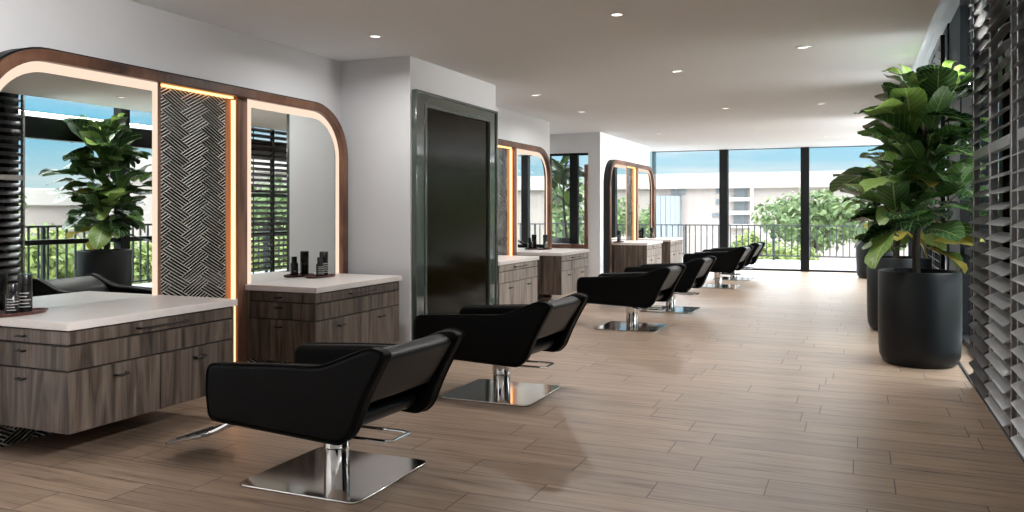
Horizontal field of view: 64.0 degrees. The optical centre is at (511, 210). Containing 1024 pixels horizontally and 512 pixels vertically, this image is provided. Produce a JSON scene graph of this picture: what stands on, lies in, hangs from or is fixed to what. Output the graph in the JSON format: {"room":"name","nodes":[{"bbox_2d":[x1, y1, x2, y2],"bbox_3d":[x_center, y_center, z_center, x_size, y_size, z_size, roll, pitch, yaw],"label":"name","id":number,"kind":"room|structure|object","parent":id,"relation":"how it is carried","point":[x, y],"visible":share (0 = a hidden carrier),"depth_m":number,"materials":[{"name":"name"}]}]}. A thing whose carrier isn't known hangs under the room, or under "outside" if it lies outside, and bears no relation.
{"room":"salon","nodes":[
{"label":"salon","id":0,"kind":"room"},
{"bbox_2d":[0,0,340,123],"bbox_3d":[-3.814,-0.037,3.251,0.288,2.834,10.384,0,0,23],"label":"wall","id":1,"kind":"structure","parent":0,"point":[123,31],"depth_m":5.96,"materials":[{"name":"paint"}]},
{"bbox_2d":[0,47,347,446],"bbox_3d":[-2.333,0.196,6.221,0.132,2.369,3.646,0,0,23],"label":"mirror","id":2,"kind":"object","parent":1,"relation":"attached to","point":[118,180],"visible":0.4,"depth_m":5.78,"materials":[{"name":"brown wood"}]},
{"bbox_2d":[0,295,237,434],"bbox_3d":[-2.438,0.892,5.070,0.765,0.600,1.310,0,0,23],"label":"vanity cabinet","id":3,"kind":"object","parent":2,"relation":"attached to","point":[71,369],"visible":0.94,"depth_m":4.62,"materials":[{"name":"brown wood"}]},
{"bbox_2d":[0,295,237,330],"bbox_3d":[-2.422,0.615,5.074,0.699,0.046,1.290,0,0,23],"label":"countertop","id":4,"kind":"structure","parent":3,"relation":"on","point":[97,314],"depth_m":4.88,"materials":[{"name":"stone"}]},
{"bbox_2d":[0,308,47,317],"bbox_3d":[-2.838,0.583,4.692,0.196,0.018,0.380,0,0,23],"label":"tray","id":5,"kind":"object","parent":4,"relation":"on","point":[35,310],"visible":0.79,"depth_m":4.67,"materials":[{"name":"brown wood"}]},
{"bbox_2d":[5,283,18,313],"bbox_3d":[-2.832,0.498,4.646,0.070,0.172,0.070,0,0,23],"label":"bottle","id":6,"kind":"object","parent":5,"relation":"on","point":[12,297],"visible":0.88,"depth_m":4.62,"materials":[{"name":"black plastic"}]},
{"bbox_2d":[17,274,32,312],"bbox_3d":[-2.824,0.475,4.755,0.078,0.218,0.078,0,0,23],"label":"bottle","id":7,"kind":"object","parent":5,"relation":"on","point":[24,281],"visible":0.93,"depth_m":4.73,"materials":[{"name":"black plastic"}]},
{"bbox_2d":[245,273,401,362],"bbox_3d":[-1.598,0.892,7.062,0.765,0.600,1.310,0,0,23],"label":"vanity cabinet","id":8,"kind":"object","parent":2,"relation":"attached to","point":[282,316],"visible":0.93,"depth_m":6.58,"materials":[{"name":"brown wood"}]},
{"bbox_2d":[245,273,401,293],"bbox_3d":[-1.582,0.615,7.066,0.699,0.046,1.290,0,0,23],"label":"countertop","id":9,"kind":"structure","parent":8,"relation":"on","point":[341,281],"depth_m":6.79,"materials":[{"name":"stone"}]},
{"bbox_2d":[305,273,335,278],"bbox_3d":[-1.716,0.583,7.352,0.196,0.018,0.380,0,0,23],"label":"tray","id":10,"kind":"object","parent":9,"relation":"on","point":[330,274],"visible":0.84,"depth_m":7.26,"materials":[{"name":"brown wood"}]},
{"bbox_2d":[316,257,323,275],"bbox_3d":[-1.710,0.498,7.305,0.070,0.172,0.070,0,0,23],"label":"bottle","id":11,"kind":"object","parent":10,"relation":"on","point":[319,266],"visible":0.92,"depth_m":7.28,"materials":[{"name":"black plastic"}]},
{"bbox_2d":[319,251,327,275],"bbox_3d":[-1.702,0.475,7.415,0.078,0.218,0.078,0,0,23],"label":"bottle","id":12,"kind":"object","parent":10,"relation":"on","point":[324,254],"visible":0.66,"depth_m":7.38,"materials":[{"name":"black plastic"}]},
{"bbox_2d":[0,270,1023,511],"bbox_3d":[0.861,1.449,8.474,7.418,0.138,23.644,0,0,23],"label":"floor","id":13,"kind":"structure","parent":0,"point":[778,393],"depth_m":4.97,"materials":[{"name":"brown wood"}]},
{"bbox_2d":[165,328,464,504],"bbox_3d":[-1.130,1.004,4.404,1.611,0.752,0.750,0,0,26],"label":"chair","id":14,"kind":"object","parent":13,"relation":"on","point":[330,391],"visible":1,"depth_m":4.08,"materials":[{"name":"black leather"}]},
{"bbox_2d":[341,56,495,343],"bbox_3d":[-1.059,-0.037,8.791,1.058,2.834,1.966,0,0,23],"label":"wall pier","id":15,"kind":"object","parent":13,"relation":"on","point":[376,94],"visible":0.43,"depth_m":7.82,"materials":[{"name":"paint"}]},
{"bbox_2d":[412,89,497,339],"bbox_3d":[-0.552,0.118,8.558,0.058,2.523,1.886,0,0,23],"label":"door","id":16,"kind":"structure","parent":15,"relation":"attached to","point":[455,142],"depth_m":8.40,"materials":[{"name":"grey"}]},
{"bbox_2d":[414,292,588,406],"bbox_3d":[-0.288,1.004,6.327,1.611,0.752,0.750,0,0,26],"label":"chair","id":17,"kind":"object","parent":13,"relation":"on","point":[504,337],"visible":0.88,"depth_m":5.97,"materials":[{"name":"black leather"}]},
{"bbox_2d":[552,156,583,243],"bbox_3d":[1.010,0.088,16.255,0.968,2.583,0.976,0,0,8],"label":"fig tree","id":18,"kind":"object","parent":13,"relation":"on","point":[561,172],"visible":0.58,"depth_m":16.20,"materials":[{"name":"green plant"}]},
{"bbox_2d":[577,263,686,332],"bbox_3d":[1.212,1.004,9.838,1.611,0.752,0.750,0,0,26],"label":"chair","id":19,"kind":"object","parent":13,"relation":"on","point":[634,291],"visible":0.92,"depth_m":9.48,"materials":[{"name":"black leather"}]},
{"bbox_2d":[624,256,716,313],"bbox_3d":[2.003,1.004,11.564,1.611,0.752,0.750,0,0,26],"label":"chair","id":20,"kind":"object","parent":13,"relation":"on","point":[695,275],"visible":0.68,"depth_m":11.26,"materials":[{"name":"black leather"}]},
{"bbox_2d":[683,245,753,288],"bbox_3d":[3.551,1.004,15.055,1.611,0.752,0.750,0,0,26],"label":"chair","id":21,"kind":"object","parent":13,"relation":"on","point":[727,262],"visible":0.77,"depth_m":14.64,"materials":[{"name":"black leather"}]},
{"bbox_2d":[702,247,737,251],"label":"chair","id":22,"kind":"object","parent":13,"relation":"on","point":[727,248],"depth_m":16.49,"materials":[{"name":"black leather"}]},
{"bbox_2d":[722,270,753,280],"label":"chair","id":23,"kind":"object","parent":13,"relation":"on","point":[732,277],"depth_m":16.58,"materials":[{"name":"silver metal"}]},
{"bbox_2d":[743,242,765,268],"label":"chair","id":24,"kind":"object","parent":13,"relation":"on","point":[755,253],"depth_m":16.42,"materials":[{"name":"black leather"}]},
{"bbox_2d":[652,145,893,272],"bbox_3d":[6.094,-0.037,18.997,5.727,2.834,0.184,0,0,23],"label":"window","id":25,"kind":"structure","parent":13,"relation":"on","point":[805,151],"depth_m":18.89,"materials":[{"name":"black metal"}]},
{"bbox_2d":[841,165,892,278],"bbox_3d":[7.336,0.197,16.863,1.276,2.365,1.243,0,0,-4],"label":"fig tree","id":26,"kind":"object","parent":13,"relation":"on","point":[861,267],"visible":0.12,"depth_m":16.73,"materials":[{"name":"green plant"}]},
{"bbox_2d":[859,135,944,330],"bbox_3d":[4.480,0.153,9.540,1.022,2.455,1.125,0,0,23],"label":"fig tree","id":27,"kind":"object","parent":13,"relation":"on","point":[895,261],"visible":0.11,"depth_m":9.40,"materials":[{"name":"green plant"}]},
{"bbox_2d":[829,60,998,368],"bbox_3d":[3.737,0.004,7.449,1.619,2.751,1.630,0,0,23],"label":"fig tree","id":28,"kind":"object","parent":13,"relation":"on","point":[920,309],"visible":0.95,"depth_m":7.21,"materials":[{"name":"green plant"}]},
{"bbox_2d":[958,361,1023,462],"bbox_3d":[3.684,1.374,6.559,0.021,0.012,7.590,0,0,23],"label":"trim","id":29,"kind":"structure","parent":13,"relation":"on","point":[959,363],"depth_m":5.51,"materials":[{"name":"black wood"}]},
{"bbox_3d":[2.987,1.363,4.793,0.063,0.034,3.795,0,0,23],"label":"trim","id":30,"kind":"structure","parent":13,"relation":"on","visible":0},
{"bbox_2d":[984,0,1016,437],"bbox_3d":[3.122,-0.421,5.211,0.114,3.528,0.851,0,0,23],"label":"shutter","id":31,"kind":"object","parent":30,"relation":"on","point":[1001,341],"visible":0.84,"depth_m":5.17,"materials":[{"name":"silver metal"}]},
{"bbox_2d":[1010,0,1023,457],"bbox_3d":[2.715,-0.421,4.247,0.114,3.528,0.874,0,0,23],"label":"shutter","id":32,"kind":"object","parent":30,"relation":"on","point":[1018,422],"visible":1,"depth_m":4.59,"materials":[{"name":"silver metal"}]},
{"bbox_2d":[496,107,549,159],"bbox_3d":[-0.274,-0.037,11.642,0.288,2.834,3.898,0,0,23],"label":"wall","id":33,"kind":"structure","parent":0,"point":[513,126],"depth_m":12.33,"materials":[{"name":"paint"}]},
{"bbox_2d":[498,139,551,298],"bbox_3d":[-0.125,0.196,11.455,0.132,2.369,3.646,0,0,23],"label":"mirror","id":34,"kind":"object","parent":33,"relation":"attached to","point":[524,170],"visible":0.18,"depth_m":12.09,"materials":[{"name":"brown wood"}]},
{"bbox_2d":[498,255,538,304],"bbox_3d":[-0.226,0.892,10.313,0.765,0.600,1.290,0,0,23],"label":"vanity cabinet","id":35,"kind":"object","parent":34,"relation":"attached to","point":[517,275],"visible":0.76,"depth_m":10.15,"materials":[{"name":"brown"}]},
{"bbox_2d":[498,255,538,265],"bbox_3d":[-0.214,0.615,10.308,0.699,0.046,1.290,0,0,23],"label":"countertop","id":36,"kind":"structure","parent":35,"relation":"on","point":[502,259],"depth_m":10.23,"materials":[{"name":"stone"}]},
{"bbox_2d":[517,248,588,294],"bbox_3d":[0.624,0.892,12.326,0.765,0.600,1.290,0,0,23],"label":"vanity cabinet","id":37,"kind":"object","parent":34,"relation":"attached to","point":[559,270],"visible":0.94,"depth_m":11.74,"materials":[{"name":"brown wood"}]},
{"bbox_2d":[517,248,588,255],"bbox_3d":[0.635,0.615,12.321,0.699,0.046,1.290,0,0,23],"label":"countertop","id":38,"kind":"structure","parent":37,"relation":"on","point":[554,251],"depth_m":11.99,"materials":[{"name":"stone"}]},
{"bbox_3d":[0.504,0.583,12.644,0.196,0.018,0.380,0,0,23],"label":"tray","id":39,"kind":"object","parent":37,"relation":"on","visible":0},
{"bbox_2d":[543,238,546,248],"bbox_3d":[0.510,0.498,12.597,0.070,0.172,0.070,0,0,23],"label":"bottle","id":40,"kind":"object","parent":39,"relation":"on","point":[545,239],"visible":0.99,"depth_m":12.57,"materials":[{"name":"black plastic"}]},
{"bbox_2d":[130,0,938,151],"bbox_3d":[0.541,-1.597,8.603,6.728,0.288,23.632,0,0,23],"label":"ceiling","id":41,"kind":"structure","parent":0,"point":[741,56],"depth_m":7.43,"materials":[{"name":"paint"}]},
{"bbox_2d":[367,34,383,37],"bbox_3d":[-1.135,-1.450,6.807,0.138,0.006,0.138,0,0,23],"label":"recessed light","id":42,"kind":"object","parent":41,"relation":"in","point":[370,35],"visible":1,"depth_m":6.80,"materials":[{"name":"white plastic"}]},
{"bbox_2d":[608,12,625,16],"bbox_3d":[0.775,-1.450,6.051,0.138,0.006,0.138,0,0,23],"label":"recessed light","id":43,"kind":"object","parent":41,"relation":"in","point":[613,14],"visible":1,"depth_m":6.05,"materials":[{"name":"white plastic"}]},
{"bbox_2d":[670,70,682,72],"bbox_3d":[1.708,-1.450,8.516,0.138,0.006,0.138,0,0,23],"label":"recessed light","id":44,"kind":"object","parent":41,"relation":"in","point":[672,71],"visible":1,"depth_m":8.51,"materials":[{"name":"white plastic"}]},
{"bbox_2d":[795,46,810,48],"bbox_3d":[2.582,-1.450,7.273,0.138,0.006,0.138,0,0,23],"label":"recessed light","id":45,"kind":"object","parent":41,"relation":"in","point":[798,47],"visible":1,"depth_m":7.27,"materials":[{"name":"white plastic"}]},
{"bbox_2d":[550,133,587,248],"bbox_3d":[0.734,-0.037,15.642,1.610,2.834,0.184,0,0,23],"label":"wall","id":46,"kind":"structure","parent":0,"point":[574,142],"depth_m":15.40,"materials":[{"name":"paint"}]},
{"bbox_2d":[552,243,583,247],"bbox_3d":[0.997,0.653,15.394,0.794,0.075,0.207,0,0,23],"label":"trim","id":47,"kind":"structure","parent":46,"relation":"attached to","point":[554,245],"depth_m":15.27,"materials":[{"name":"brown wood"}]},
{"bbox_2d":[550,153,587,243],"bbox_3d":[1.087,-0.234,15.518,0.862,1.710,0.092,0,0,23],"label":"window","id":48,"kind":"structure","parent":46,"relation":"in","point":[574,157],"depth_m":15.44,"materials":[{"name":"black metal"}]},
{"bbox_2d":[588,132,649,276],"bbox_3d":[2.277,-0.037,16.932,0.230,2.834,3.922,0,0,23],"label":"wall","id":49,"kind":"structure","parent":0,"point":[602,147],"depth_m":15.16,"materials":[{"name":"paint"}]},
{"bbox_2d":[584,164,587,248],"bbox_3d":[1.385,0.259,15.205,0.069,2.242,0.115,0,0,23],"label":"trim","id":50,"kind":"structure","parent":49,"relation":"attached to","point":[585,165],"depth_m":15.15,"materials":[{"name":"brown wood"}]},
{"bbox_2d":[603,159,654,272],"bbox_3d":[2.475,0.196,16.936,0.132,2.369,3.646,0,0,23],"label":"mirror","id":51,"kind":"object","parent":49,"relation":"attached to","point":[628,187],"visible":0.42,"depth_m":16.43,"materials":[{"name":"brown wood"}]},
{"bbox_2d":[611,240,662,272],"bbox_3d":[2.425,0.892,15.916,0.765,0.600,1.290,0,0,23],"label":"vanity cabinet","id":52,"kind":"object","parent":51,"relation":"attached to","point":[628,253],"visible":0.82,"depth_m":15.39,"materials":[{"name":"brown wood"}]},
{"bbox_2d":[611,240,662,244],"bbox_3d":[2.437,0.615,15.911,0.699,0.046,1.290,0,0,23],"label":"countertop","id":53,"kind":"structure","parent":52,"relation":"on","point":[628,242],"depth_m":15.42,"materials":[{"name":"stone"}]},
{"bbox_3d":[2.020,0.583,15.524,0.196,0.018,0.380,0,0,23],"label":"tray","id":54,"kind":"object","parent":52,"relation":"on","visible":0},
{"bbox_2d":[617,233,620,241],"bbox_3d":[2.025,0.498,15.477,0.070,0.172,0.070,0,0,23],"label":"bottle","id":55,"kind":"object","parent":54,"relation":"on","point":[619,234],"visible":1,"depth_m":15.45,"materials":[{"name":"black plastic"}]},
{"bbox_2d":[638,237,682,262],"bbox_3d":[3.230,0.892,17.823,0.765,0.600,1.290,0,0,23],"label":"vanity cabinet","id":56,"kind":"object","parent":51,"relation":"attached to","point":[671,246],"visible":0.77,"depth_m":17.31,"materials":[{"name":"brown wood"}]},
{"bbox_2d":[638,237,682,241],"bbox_3d":[3.242,0.615,17.818,0.699,0.046,1.290,0,0,23],"label":"countertop","id":57,"kind":"structure","parent":56,"relation":"on","point":[665,239],"depth_m":17.51,"materials":[{"name":"stone"}]},
{"bbox_2d":[682,257,998,275],"bbox_3d":[6.280,1.466,21.540,14.375,0.150,4.646,0,0,23],"label":"floor","id":58,"kind":"structure","parent":0,"point":[760,263],"depth_m":21.33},
{"bbox_2d":[656,224,945,259],"bbox_3d":[7.375,0.897,23.100,9.941,1.012,0.058,0,0,23],"label":"balcony railing","id":59,"kind":"object","parent":58,"relation":"on","point":[685,225],"visible":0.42,"depth_m":23.08,"materials":[{"name":"grey metal"}]},
{"bbox_2d":[912,0,948,71],"bbox_3d":[3.984,-2.789,7.150,0.748,0.288,23.632,0,0,23],"label":"ceiling","id":60,"kind":"structure","parent":0,"point":[942,4],"depth_m":12.08,"materials":[{"name":"paint"}]},
{"bbox_2d":[921,0,959,65],"bbox_3d":[4.233,-2.461,7.045,0.207,0.368,23.632,0,0,23],"label":"wall","id":61,"kind":"structure","parent":0,"point":[952,6],"depth_m":11.01,"materials":[{"name":"paint"}]},
{"bbox_2d":[908,234,912,255],"bbox_3d":[8.327,-0.460,16.925,0.161,3.680,2.128,0,0,23],"label":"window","id":62,"kind":"structure","parent":61,"relation":"in","point":[910,244],"depth_m":17.87,"materials":[{"name":"glass"}]},
{"bbox_2d":[922,201,932,268],"bbox_3d":[6.673,-0.460,13.005,0.161,3.680,2.128,0,0,23],"label":"window","id":63,"kind":"structure","parent":61,"relation":"in","point":[927,249],"depth_m":13.93,"materials":[{"name":"black metal"}]},
{"bbox_2d":[927,50,933,264],"bbox_3d":[5.896,-0.421,11.473,0.101,3.528,0.954,0,0,23],"label":"shutter","id":64,"kind":"object","parent":61,"relation":"attached to","point":[930,62],"visible":0.12,"depth_m":11.56,"materials":[{"name":"black metal"}]},
{"bbox_2d":[933,23,949,269],"bbox_3d":[5.833,-0.460,11.013,0.161,3.680,2.196,0,0,23],"label":"window","id":65,"kind":"structure","parent":61,"relation":"in","point":[946,31],"depth_m":10.18,"materials":[{"name":"black metal"}]},
{"bbox_2d":[933,35,944,269],"bbox_3d":[5.523,-0.421,10.588,0.101,3.528,0.920,0,0,23],"label":"shutter","id":66,"kind":"object","parent":65,"relation":"attached to","point":[939,50],"visible":0.27,"depth_m":10.24,"materials":[{"name":"black metal"}]},
{"bbox_2d":[960,0,970,349],"bbox_3d":[4.722,-0.460,8.380,0.161,3.680,0.989,0,0,23],"label":"window","id":67,"kind":"structure","parent":61,"relation":"in","point":[965,48],"depth_m":8.79,"materials":[{"name":"black metal"}]},
{"bbox_2d":[971,0,1000,347],"bbox_3d":[4.176,-0.460,7.087,0.161,3.680,1.817,0,0,23],"label":"window","id":68,"kind":"structure","parent":61,"relation":"in","point":[985,102],"depth_m":7.86,"materials":[{"name":"black metal"}]},
{"bbox_2d":[968,0,998,398],"bbox_3d":[3.467,-0.421,6.026,0.112,3.528,0.874,0,0,23],"label":"shutter","id":69,"kind":"object","parent":68,"relation":"attached to","point":[979,377],"visible":0.74,"depth_m":6.10,"materials":[{"name":"silver metal"}]},
{"bbox_2d":[1001,1,1009,325],"bbox_3d":[3.454,-0.460,5.376,0.161,3.680,1.898,0,0,23],"label":"window","id":70,"kind":"structure","parent":61,"relation":"in","point":[1005,117],"depth_m":6.22,"materials":[{"name":"black metal"}]},
{"bbox_2d":[949,4,968,329],"bbox_3d":[5.165,-0.443,9.416,0.150,3.646,1.265,0,0,23],"label":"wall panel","id":71,"kind":"object","parent":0,"point":[954,26],"visible":0.14,"depth_m":9.34,"materials":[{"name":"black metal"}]},
{"bbox_3d":[0.133,1.466,18.804,5.175,0.150,5.175,0,0,23],"label":"floor","id":72,"kind":"structure","parent":0,"visible":0},
{"bbox_2d":[552,223,583,237],"bbox_3d":[0.355,0.828,18.073,3.903,1.150,0.058,0,0,23],"label":"railing","id":73,"kind":"object","parent":72,"relation":"on","point":[552,223],"visible":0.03,"depth_m":17.80,"materials":[{"name":"grey metal"}]},
{"label":"outside","id":74,"kind":"structure","parent":0,"visible":0},
{"bbox_3d":[33.776,8.510,35.675,241.500,0.460,230.000,0,0,23],"label":"ground","id":75,"kind":"structure","parent":74,"visible":0},
{"bbox_2d":[552,161,583,243],"bbox_3d":[0.513,3.101,28.567,6.197,10.366,6.369,0,0,23],"label":"street tree","id":76,"kind":"object","parent":75,"relation":"on","point":[556,217],"visible":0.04,"depth_m":27.53,"materials":[{"name":"green plant"}]},
{"bbox_2d":[750,172,776,243],"bbox_3d":[13.573,3.105,44.200,1.392,10.350,0.322,0,0,23],"label":"lamp post","id":77,"kind":"object","parent":75,"relation":"on","point":[752,183],"visible":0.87,"depth_m":44.38,"materials":[{"name":"grey metal"}]},
{"bbox_2d":[751,187,870,257],"bbox_3d":[13.047,3.598,35.396,5.440,9.371,4.951,0,0,-41],"label":"street tree","id":78,"kind":"object","parent":75,"relation":"on","point":[826,212],"visible":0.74,"depth_m":34.78,"materials":[{"name":"green plant"}]},
{"bbox_2d":[656,168,998,262],"bbox_3d":[42.594,2.792,55.545,71.990,10.976,17.020,0,0,23],"label":"office building","id":79,"kind":"structure","parent":75,"relation":"on","point":[680,198],"depth_m":58.54,"materials":[{"name":"grey concrete"}]},
{"bbox_2d":[842,203,907,249],"bbox_3d":[17.948,3.846,40.475,4.768,8.875,4.881,0,0,23],"label":"street tree","id":80,"kind":"object","parent":75,"relation":"on","point":[852,238],"visible":0.05,"depth_m":39.66,"materials":[{"name":"green plant"}]},
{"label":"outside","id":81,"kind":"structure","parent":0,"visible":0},
{"bbox_2d":[731,230,793,259],"bbox_3d":[8.947,1.827,30.013,2.640,2.308,3.030,0,0,-42],"label":"bush","id":82,"kind":"object","parent":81,"point":[751,237],"visible":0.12,"depth_m":29.36,"materials":[{"name":"green plant"}]},
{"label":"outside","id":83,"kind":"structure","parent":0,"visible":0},
{"bbox_2d":[778,244,820,259],"bbox_3d":[11.082,2.282,32.174,2.530,2.261,2.802,0,0,-39],"label":"bush","id":84,"kind":"object","parent":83,"point":[794,252],"visible":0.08,"depth_m":31.97,"materials":[{"name":"green plant"}]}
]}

